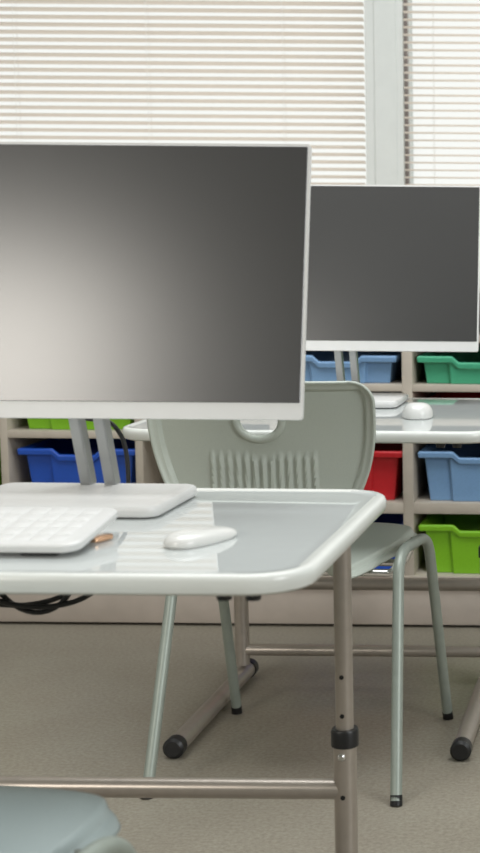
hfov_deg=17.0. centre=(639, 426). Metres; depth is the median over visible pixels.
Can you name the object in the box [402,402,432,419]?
computer mouse
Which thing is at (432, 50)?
blind
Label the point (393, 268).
monitor
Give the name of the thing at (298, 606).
storage cabinet
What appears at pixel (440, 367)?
tray
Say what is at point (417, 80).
blind slat
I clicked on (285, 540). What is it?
school desk
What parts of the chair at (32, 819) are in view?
leg frame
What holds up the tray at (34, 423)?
on the storage cabinet
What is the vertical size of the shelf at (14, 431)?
0.019 m
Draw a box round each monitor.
[0,142,311,517]
[306,184,479,407]
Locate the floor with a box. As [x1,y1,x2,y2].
[0,621,479,852]
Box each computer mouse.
[163,526,236,549]
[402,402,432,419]
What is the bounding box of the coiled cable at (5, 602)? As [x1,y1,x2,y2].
[0,594,92,614]
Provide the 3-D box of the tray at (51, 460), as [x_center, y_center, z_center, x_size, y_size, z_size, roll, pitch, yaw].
[-1.471,0.104,4.101,0.310,0.134,0.362,0,7,0]
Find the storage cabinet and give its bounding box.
[0,302,479,624]
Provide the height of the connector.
0.006 m
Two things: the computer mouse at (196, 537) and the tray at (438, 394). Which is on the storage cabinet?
the tray at (438, 394)
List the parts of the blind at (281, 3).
ladder cord, ladder cord, ladder cord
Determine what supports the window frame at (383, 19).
attached to the wall
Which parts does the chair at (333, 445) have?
leg frame, leg frame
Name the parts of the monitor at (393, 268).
stand leg, stand leg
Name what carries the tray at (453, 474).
on the storage cabinet
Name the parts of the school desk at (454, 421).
leg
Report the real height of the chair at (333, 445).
0.769 m
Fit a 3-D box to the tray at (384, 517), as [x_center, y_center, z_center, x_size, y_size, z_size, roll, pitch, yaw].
[-0.775,0.302,4.123,0.310,0.134,0.362,0,7,0]
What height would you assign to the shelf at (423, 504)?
0.029 m
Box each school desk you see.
[0,488,385,852]
[122,398,479,760]
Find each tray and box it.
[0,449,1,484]
[17,438,135,482]
[27,418,133,429]
[305,351,401,382]
[364,443,402,499]
[374,513,402,568]
[417,347,479,383]
[418,443,479,500]
[418,514,479,573]
[430,392,479,397]
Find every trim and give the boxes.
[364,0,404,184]
[404,0,408,183]
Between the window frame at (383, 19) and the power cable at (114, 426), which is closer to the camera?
the power cable at (114, 426)
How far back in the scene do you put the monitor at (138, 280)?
1.98 m
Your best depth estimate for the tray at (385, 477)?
3.95 m
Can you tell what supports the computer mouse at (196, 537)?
on the school desk at (285, 540)
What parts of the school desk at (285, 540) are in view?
leg, leg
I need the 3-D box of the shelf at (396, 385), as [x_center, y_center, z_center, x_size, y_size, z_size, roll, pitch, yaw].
[-0.779,-0.125,4.090,0.326,0.018,0.408,0,7,0]
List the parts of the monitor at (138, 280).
stand leg, stand leg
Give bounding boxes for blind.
[0,0,365,184]
[403,0,479,66]
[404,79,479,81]
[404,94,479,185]
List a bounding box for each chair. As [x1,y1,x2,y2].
[0,785,136,852]
[143,381,452,805]
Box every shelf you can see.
[8,425,125,438]
[361,377,401,391]
[383,492,402,513]
[412,377,479,391]
[414,486,479,513]
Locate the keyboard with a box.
[0,506,117,555]
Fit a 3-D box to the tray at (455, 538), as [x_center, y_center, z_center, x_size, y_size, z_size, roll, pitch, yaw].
[-0.427,0.304,4.123,0.310,0.134,0.362,0,7,0]
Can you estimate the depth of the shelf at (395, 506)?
3.93 m
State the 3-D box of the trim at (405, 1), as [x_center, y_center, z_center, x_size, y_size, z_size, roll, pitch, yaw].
[-0.667,-1.221,4.264,0.010,1.488,0.005,0,7,0]
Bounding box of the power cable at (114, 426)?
[85,419,130,482]
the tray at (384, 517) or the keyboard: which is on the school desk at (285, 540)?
the keyboard
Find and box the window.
[407,0,413,183]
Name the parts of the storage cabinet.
panel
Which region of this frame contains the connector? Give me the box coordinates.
[90,533,112,542]
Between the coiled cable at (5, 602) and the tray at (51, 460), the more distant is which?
the tray at (51, 460)
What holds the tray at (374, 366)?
on the storage cabinet
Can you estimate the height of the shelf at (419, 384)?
0.018 m
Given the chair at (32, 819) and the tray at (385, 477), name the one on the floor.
the chair at (32, 819)
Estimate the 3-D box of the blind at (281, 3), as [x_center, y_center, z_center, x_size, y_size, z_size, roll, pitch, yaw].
[-1.687,-1.212,4.240,1.808,1.514,0.028,0,7,0]

